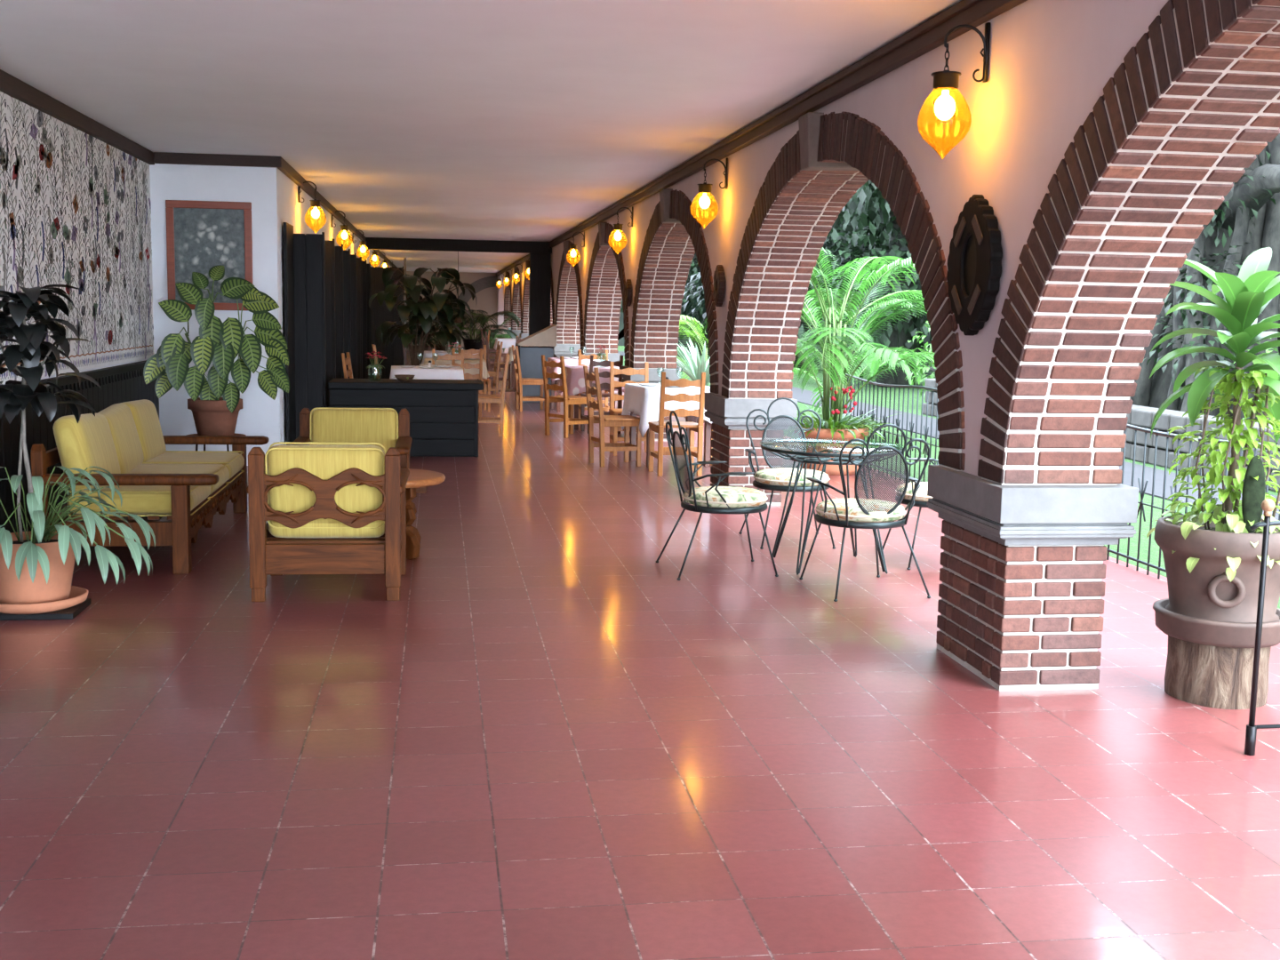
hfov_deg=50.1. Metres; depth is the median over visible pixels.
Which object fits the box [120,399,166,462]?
cushion
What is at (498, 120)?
ceiling
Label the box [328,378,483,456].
reception desk
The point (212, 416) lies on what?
pot
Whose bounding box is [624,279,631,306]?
oval mirror
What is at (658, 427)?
dining chair
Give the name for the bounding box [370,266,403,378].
screen
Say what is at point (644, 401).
tablecloth
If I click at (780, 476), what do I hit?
seat cushion
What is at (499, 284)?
wall lantern
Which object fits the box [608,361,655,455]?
dining chair
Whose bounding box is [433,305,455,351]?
potted shrub
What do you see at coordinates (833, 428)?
potted palm
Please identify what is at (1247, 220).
fig tree
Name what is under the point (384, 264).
wall lantern
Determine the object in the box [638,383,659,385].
plate
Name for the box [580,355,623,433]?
dining chair
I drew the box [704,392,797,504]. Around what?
brick pillar
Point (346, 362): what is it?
dining chair
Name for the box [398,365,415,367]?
plate
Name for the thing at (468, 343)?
pot
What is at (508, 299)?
brick arch
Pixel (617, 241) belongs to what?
wall lantern
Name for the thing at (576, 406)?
dining table
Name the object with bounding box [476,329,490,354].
dining chair
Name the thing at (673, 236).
brick arch
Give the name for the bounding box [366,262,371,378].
screen
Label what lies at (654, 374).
brick pillar
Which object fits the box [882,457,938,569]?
chair
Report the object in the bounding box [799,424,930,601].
chair
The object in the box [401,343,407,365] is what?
dining chair
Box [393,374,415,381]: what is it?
wooden bowl
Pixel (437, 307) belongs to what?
leaf plant
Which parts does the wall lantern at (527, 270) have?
lamp shade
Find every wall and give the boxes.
[0,91,159,532]
[149,163,391,465]
[406,271,507,346]
[496,0,1167,477]
[922,378,1279,492]
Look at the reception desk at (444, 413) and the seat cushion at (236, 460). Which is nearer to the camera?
the seat cushion at (236, 460)
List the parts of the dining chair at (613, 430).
post, leg, seat, post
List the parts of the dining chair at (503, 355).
post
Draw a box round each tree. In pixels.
[620,252,709,355]
[681,200,887,368]
[796,179,932,387]
[1129,127,1279,423]
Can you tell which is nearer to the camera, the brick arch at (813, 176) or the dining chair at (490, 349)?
the brick arch at (813, 176)
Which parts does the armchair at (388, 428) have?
armrest, post, leg, armrest, post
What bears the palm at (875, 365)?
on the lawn
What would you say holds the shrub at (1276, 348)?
on the lawn
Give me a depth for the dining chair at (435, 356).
17.20 m
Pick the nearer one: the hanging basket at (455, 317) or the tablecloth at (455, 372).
the tablecloth at (455, 372)
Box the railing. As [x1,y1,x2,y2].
[842,373,1279,578]
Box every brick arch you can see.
[504,271,511,329]
[512,266,522,333]
[521,260,529,333]
[550,269,554,325]
[554,240,583,351]
[583,221,629,366]
[630,188,718,394]
[721,111,965,471]
[977,0,1279,485]
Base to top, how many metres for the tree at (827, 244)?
15.632 m
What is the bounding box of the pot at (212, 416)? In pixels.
[187,397,242,435]
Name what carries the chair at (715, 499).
on the floor
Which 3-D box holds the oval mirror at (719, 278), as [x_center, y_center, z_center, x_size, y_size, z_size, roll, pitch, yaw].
[0.610,-1.502,10.595,0.058,0.321,0.222,0,7,-8]
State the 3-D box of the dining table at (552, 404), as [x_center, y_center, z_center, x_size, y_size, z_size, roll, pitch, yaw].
[-0.908,-1.383,19.912,0.760,0.741,0.760,0,7,-11]
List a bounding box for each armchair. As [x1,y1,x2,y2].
[245,441,409,601]
[292,407,412,468]
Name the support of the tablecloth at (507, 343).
on the dining table
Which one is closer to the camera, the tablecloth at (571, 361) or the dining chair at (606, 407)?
the dining chair at (606, 407)
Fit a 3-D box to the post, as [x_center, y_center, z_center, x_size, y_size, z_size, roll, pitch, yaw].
[-1.967,-3.161,26.840,0.400,2.530,0.250,0,7,-8]
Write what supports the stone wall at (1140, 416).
on the lawn
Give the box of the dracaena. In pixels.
[1146,247,1279,647]
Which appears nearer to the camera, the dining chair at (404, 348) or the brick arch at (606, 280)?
the brick arch at (606, 280)
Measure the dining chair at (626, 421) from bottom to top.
0.930 m
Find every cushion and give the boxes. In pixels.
[52,413,120,491]
[66,485,210,514]
[97,403,143,473]
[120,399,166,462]
[126,464,229,494]
[145,452,244,479]
[266,444,384,523]
[268,520,384,537]
[311,408,396,452]
[683,486,767,507]
[754,467,829,486]
[816,498,905,522]
[896,481,929,501]
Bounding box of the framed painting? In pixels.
[165,200,253,310]
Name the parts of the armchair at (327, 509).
post, rail, carved moulding, rail, post, rail, leg, armrest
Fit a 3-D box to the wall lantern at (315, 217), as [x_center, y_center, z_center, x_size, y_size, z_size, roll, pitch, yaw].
[-3.344,-2.797,14.038,0.258,0.538,0.216,4,8,24]
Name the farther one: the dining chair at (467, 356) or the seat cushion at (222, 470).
the dining chair at (467, 356)
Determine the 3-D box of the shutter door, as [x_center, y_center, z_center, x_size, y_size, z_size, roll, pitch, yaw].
[-3.297,-1.294,12.899,0.030,2.200,0.600,0,7,-8]
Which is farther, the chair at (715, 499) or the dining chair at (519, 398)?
the dining chair at (519, 398)
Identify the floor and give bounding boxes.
[0,345,1279,959]
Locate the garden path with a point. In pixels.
(804, 397)
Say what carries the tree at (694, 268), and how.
on the lawn
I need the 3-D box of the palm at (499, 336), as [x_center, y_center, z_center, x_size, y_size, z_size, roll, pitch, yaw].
[-4.663,-4.562,43.507,2.794,1.557,2.405,0,7,-8]
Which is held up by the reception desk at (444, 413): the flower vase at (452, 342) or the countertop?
the countertop
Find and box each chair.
[341,352,352,378]
[372,344,380,378]
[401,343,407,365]
[432,349,463,374]
[451,348,482,416]
[458,344,490,411]
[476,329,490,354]
[478,353,509,436]
[480,328,497,361]
[482,336,511,389]
[482,341,503,394]
[484,331,506,373]
[512,344,548,411]
[541,354,594,438]
[578,349,609,418]
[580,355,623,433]
[583,365,641,467]
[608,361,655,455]
[648,371,705,476]
[656,410,778,580]
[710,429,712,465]
[738,397,839,549]
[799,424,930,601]
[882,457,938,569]
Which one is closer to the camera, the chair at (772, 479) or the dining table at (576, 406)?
the chair at (772, 479)
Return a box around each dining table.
[511,360,515,389]
[550,378,604,412]
[567,389,622,429]
[629,411,711,467]
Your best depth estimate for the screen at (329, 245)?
14.47 m
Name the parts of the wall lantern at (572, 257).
lamp shade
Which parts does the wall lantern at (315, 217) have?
lamp shade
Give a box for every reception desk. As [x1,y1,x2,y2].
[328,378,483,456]
[514,324,556,402]
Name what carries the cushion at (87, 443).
on the sofa
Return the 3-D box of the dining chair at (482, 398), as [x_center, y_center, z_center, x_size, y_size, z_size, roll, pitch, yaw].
[-1.748,-0.986,15.813,0.474,0.930,0.430,0,7,-6]
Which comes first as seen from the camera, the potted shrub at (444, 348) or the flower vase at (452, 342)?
the flower vase at (452, 342)
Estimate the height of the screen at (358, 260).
2.150 m
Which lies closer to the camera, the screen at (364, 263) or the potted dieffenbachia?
the potted dieffenbachia
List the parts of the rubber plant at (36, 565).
pot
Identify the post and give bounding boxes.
[528,252,551,335]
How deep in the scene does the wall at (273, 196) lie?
12.20 m
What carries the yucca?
on the floor
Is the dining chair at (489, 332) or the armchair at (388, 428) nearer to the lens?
the armchair at (388, 428)
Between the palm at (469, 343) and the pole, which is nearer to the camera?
the pole
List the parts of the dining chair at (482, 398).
seat, seat rail, post, post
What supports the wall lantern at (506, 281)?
attached to the wall at (1051, 61)
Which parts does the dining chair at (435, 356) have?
post, post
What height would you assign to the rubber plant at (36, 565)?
1.531 m
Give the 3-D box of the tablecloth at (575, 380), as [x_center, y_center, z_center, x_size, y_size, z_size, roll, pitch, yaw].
[-0.512,-1.226,17.088,0.932,0.361,0.931,0,7,-12]
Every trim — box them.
[0,69,154,164]
[153,152,277,167]
[276,156,397,267]
[495,0,1027,276]
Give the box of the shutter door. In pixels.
[282,222,295,442]
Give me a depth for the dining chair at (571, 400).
15.74 m
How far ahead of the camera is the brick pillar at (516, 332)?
40.66 m
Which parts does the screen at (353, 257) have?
edge post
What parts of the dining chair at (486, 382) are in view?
seat, post, leg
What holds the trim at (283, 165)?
attached to the wall at (273, 196)
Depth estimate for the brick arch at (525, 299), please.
35.34 m
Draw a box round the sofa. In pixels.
[30,399,268,574]
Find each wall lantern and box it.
[297,180,326,233]
[331,210,352,250]
[352,229,369,260]
[368,249,380,267]
[376,251,389,267]
[496,272,503,288]
[503,269,511,286]
[512,264,522,284]
[524,257,529,279]
[566,231,584,266]
[608,206,632,254]
[690,157,727,228]
[917,22,990,159]
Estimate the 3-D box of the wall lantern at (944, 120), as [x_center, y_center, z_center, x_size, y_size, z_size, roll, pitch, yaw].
[1.241,-1.558,5.475,0.255,0.538,0.216,5,8,26]
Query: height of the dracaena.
1.509 m
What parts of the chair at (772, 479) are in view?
leg, armrest, leg, frame, panel, leg, leg, armrest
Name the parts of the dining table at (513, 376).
leg, leg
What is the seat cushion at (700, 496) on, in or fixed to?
on the chair at (715, 499)
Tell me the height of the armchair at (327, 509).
0.778 m
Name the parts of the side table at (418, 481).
leg, leg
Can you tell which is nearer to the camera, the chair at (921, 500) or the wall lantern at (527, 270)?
the chair at (921, 500)
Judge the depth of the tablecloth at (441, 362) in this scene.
18.36 m
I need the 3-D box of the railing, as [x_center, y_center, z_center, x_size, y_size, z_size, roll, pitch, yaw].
[2.618,-0.161,10.029,0.024,0.872,8.625,0,7,-8]
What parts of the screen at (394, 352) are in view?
edge post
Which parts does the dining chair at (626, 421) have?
post, post, seat, seat rail, leg, leg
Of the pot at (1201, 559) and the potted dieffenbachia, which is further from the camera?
the potted dieffenbachia
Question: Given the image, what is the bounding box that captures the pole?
[403,257,406,365]
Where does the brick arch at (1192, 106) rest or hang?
attached to the wall at (1051, 61)
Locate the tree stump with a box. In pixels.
[1164,635,1271,709]
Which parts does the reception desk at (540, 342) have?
panel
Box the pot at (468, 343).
[462,338,482,350]
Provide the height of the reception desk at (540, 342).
1.218 m
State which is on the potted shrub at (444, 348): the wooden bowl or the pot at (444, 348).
the pot at (444, 348)
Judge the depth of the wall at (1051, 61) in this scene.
5.57 m
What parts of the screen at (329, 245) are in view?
edge post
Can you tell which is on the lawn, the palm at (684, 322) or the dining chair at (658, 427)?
the palm at (684, 322)
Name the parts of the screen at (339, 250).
edge post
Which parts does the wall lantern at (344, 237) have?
lamp shade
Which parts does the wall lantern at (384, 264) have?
lamp shade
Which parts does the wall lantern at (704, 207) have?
lamp shade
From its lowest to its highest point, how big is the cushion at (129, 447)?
0.443 m
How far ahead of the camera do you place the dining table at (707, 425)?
12.99 m
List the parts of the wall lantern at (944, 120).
lamp shade, chain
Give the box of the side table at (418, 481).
[405,468,445,559]
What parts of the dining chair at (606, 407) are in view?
post, post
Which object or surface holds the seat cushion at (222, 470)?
on the sofa
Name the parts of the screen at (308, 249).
edge post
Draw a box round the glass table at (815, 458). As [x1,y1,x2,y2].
[759,440,903,575]
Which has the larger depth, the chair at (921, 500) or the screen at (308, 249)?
the screen at (308, 249)
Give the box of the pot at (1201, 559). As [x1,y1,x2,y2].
[1154,514,1279,622]
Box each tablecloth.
[389,365,463,379]
[420,351,475,366]
[424,358,489,379]
[493,337,522,350]
[507,346,515,361]
[546,357,608,381]
[557,365,624,395]
[621,384,711,437]
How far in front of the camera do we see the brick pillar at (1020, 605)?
5.39 m
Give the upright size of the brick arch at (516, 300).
1.795 m
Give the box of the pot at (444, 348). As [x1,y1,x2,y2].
[434,336,448,351]
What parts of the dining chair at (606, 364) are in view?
leg, post, seat, post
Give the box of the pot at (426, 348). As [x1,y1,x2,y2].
[412,344,429,363]
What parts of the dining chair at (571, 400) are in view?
post, seat rail, post, leg, seat, seat rail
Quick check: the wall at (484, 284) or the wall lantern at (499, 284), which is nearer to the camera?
the wall lantern at (499, 284)
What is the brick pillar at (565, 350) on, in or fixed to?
on the floor
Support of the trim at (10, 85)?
attached to the wall at (76, 207)
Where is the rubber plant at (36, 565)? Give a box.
[0,284,155,620]
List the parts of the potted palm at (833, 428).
planter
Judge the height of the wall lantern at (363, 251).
0.538 m
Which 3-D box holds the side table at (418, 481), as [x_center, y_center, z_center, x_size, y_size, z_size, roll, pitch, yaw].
[-1.479,0.209,8.060,0.660,0.489,0.660,0,7,-8]
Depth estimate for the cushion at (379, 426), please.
9.16 m
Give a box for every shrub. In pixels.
[403,313,441,363]
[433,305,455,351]
[895,320,935,396]
[1233,337,1279,419]
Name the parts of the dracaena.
ring handle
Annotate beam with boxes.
[365,237,551,253]
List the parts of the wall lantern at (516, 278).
lamp shade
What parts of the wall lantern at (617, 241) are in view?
lamp shade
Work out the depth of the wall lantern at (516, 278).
35.77 m
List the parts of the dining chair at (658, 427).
leg, seat rail, post, seat, leg, seat rail, post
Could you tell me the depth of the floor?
4.46 m
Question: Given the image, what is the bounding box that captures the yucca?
[675,336,710,423]
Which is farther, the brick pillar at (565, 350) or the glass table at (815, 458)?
the brick pillar at (565, 350)
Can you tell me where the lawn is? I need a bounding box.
[616,345,1279,608]
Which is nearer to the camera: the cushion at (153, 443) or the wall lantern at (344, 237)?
the cushion at (153, 443)
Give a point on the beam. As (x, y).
(372, 243)
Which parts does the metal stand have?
post, knob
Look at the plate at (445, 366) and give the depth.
16.18 m
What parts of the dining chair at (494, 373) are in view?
seat rail, post, post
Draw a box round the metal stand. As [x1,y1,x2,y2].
[1243,498,1279,755]
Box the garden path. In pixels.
[617,351,1279,519]
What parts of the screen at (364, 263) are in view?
edge post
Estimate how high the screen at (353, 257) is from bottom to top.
2.150 m
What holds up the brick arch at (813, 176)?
attached to the wall at (1051, 61)
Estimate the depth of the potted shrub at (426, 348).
35.28 m
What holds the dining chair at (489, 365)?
on the floor
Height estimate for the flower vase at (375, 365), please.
0.290 m
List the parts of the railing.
rail, rail, rail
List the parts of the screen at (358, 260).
edge post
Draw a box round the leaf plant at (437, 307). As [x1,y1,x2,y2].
[368,267,476,366]
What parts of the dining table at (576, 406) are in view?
leg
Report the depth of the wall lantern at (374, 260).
27.03 m
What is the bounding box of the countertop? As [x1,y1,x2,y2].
[328,378,483,390]
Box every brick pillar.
[509,329,520,338]
[519,333,528,338]
[551,344,580,383]
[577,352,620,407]
[621,365,679,440]
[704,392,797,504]
[926,464,1138,690]
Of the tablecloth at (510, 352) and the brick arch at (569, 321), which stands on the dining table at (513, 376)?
the tablecloth at (510, 352)
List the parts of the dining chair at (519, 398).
post, post, seat rail, seat, leg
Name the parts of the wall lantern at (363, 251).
lamp shade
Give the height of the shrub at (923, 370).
2.104 m
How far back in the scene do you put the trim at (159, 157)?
11.99 m
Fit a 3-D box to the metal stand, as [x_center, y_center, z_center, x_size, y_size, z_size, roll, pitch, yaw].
[2.504,0.498,4.669,0.965,0.877,0.043,0,7,-8]
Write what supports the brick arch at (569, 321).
attached to the wall at (1051, 61)
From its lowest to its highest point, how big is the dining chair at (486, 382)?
0.930 m
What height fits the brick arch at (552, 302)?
1.795 m
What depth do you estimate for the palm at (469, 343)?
39.35 m
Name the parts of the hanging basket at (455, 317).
cord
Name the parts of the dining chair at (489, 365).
post, post, seat rail, seat, leg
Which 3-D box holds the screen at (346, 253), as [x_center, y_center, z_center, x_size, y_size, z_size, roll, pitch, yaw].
[-3.776,-1.794,17.070,0.334,2.150,0.062,0,7,-8]
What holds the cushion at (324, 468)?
on the armchair at (327, 509)
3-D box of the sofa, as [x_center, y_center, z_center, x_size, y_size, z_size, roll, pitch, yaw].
[-2.921,-0.051,8.446,0.960,0.841,2.340,0,7,-8]
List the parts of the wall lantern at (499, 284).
lamp shade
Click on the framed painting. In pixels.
(202, 236)
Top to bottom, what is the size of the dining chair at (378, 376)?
0.930 m
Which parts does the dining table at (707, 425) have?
leg, leg, leg, leg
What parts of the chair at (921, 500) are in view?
leg, leg, armrest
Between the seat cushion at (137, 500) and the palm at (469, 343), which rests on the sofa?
the seat cushion at (137, 500)
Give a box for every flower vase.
[366,351,386,379]
[448,342,460,352]
[595,345,606,361]
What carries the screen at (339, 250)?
on the floor
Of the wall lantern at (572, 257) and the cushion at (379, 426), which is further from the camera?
the wall lantern at (572, 257)
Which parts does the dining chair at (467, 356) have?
post, post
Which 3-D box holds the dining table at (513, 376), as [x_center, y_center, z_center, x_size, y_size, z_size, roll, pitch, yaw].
[-2.017,-2.047,25.114,0.720,0.741,0.720,0,7,-8]
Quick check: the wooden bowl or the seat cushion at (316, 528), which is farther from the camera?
the wooden bowl
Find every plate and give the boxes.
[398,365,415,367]
[416,366,435,367]
[436,365,453,367]
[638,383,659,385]
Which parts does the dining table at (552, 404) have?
leg, leg, leg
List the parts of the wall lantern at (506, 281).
lamp shade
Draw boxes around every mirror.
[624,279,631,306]
[712,264,725,306]
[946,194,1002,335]
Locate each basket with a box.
[451,251,471,324]
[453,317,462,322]
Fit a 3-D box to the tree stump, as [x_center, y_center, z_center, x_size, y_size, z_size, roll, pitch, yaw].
[2.265,0.726,5.366,0.377,0.245,0.376,0,7,-8]
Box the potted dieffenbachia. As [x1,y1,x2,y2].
[143,264,289,451]
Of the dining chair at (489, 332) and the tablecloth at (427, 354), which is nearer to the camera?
the tablecloth at (427, 354)
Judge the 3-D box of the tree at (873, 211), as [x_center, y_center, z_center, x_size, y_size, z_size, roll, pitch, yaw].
[5.463,-9.136,28.611,8.118,14.526,8.054,-2,8,-25]
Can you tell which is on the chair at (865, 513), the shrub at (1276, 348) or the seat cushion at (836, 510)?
the seat cushion at (836, 510)
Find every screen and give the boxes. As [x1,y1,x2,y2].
[293,232,326,438]
[324,238,335,407]
[334,244,343,378]
[343,248,351,378]
[350,253,357,378]
[356,256,362,378]
[361,259,367,378]
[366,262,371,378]
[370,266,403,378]
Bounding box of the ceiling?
[0,0,961,272]
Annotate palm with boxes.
[432,305,520,350]
[455,311,511,352]
[675,314,709,385]
[702,247,934,475]
[792,298,933,417]
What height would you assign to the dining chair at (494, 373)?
0.930 m
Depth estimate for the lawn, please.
15.02 m
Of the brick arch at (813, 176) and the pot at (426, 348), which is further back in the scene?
the pot at (426, 348)
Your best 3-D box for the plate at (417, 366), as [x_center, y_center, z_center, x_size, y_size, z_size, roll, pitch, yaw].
[-2.478,-1.305,15.881,0.208,0.018,0.208,0,7,-8]
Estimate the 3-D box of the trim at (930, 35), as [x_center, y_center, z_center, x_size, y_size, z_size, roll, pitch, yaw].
[-1.230,-4.121,23.083,0.075,0.115,57.300,0,7,-8]
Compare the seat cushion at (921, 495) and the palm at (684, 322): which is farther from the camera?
the palm at (684, 322)
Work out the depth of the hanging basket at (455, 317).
29.45 m
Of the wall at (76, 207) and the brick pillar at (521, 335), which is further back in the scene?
the brick pillar at (521, 335)
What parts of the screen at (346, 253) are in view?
edge post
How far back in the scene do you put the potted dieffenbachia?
11.40 m
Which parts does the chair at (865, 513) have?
leg, armrest, leg, leg, panel, frame, armrest, leg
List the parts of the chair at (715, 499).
leg, panel, frame, leg, armrest, armrest, leg, leg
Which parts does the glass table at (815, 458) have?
leg, leg, table frame, glass, leg, leg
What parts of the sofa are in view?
post, rail, rail, armrest, leg, armrest, leg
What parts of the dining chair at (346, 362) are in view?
post, post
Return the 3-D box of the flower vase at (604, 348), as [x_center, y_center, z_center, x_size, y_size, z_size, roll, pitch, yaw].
[-0.474,-1.531,16.969,0.150,0.271,0.176,0,7,-8]
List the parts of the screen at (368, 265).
edge post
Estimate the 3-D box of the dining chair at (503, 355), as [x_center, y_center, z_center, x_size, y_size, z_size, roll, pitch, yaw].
[-3.241,-2.861,30.739,0.474,0.930,0.430,0,7,-8]

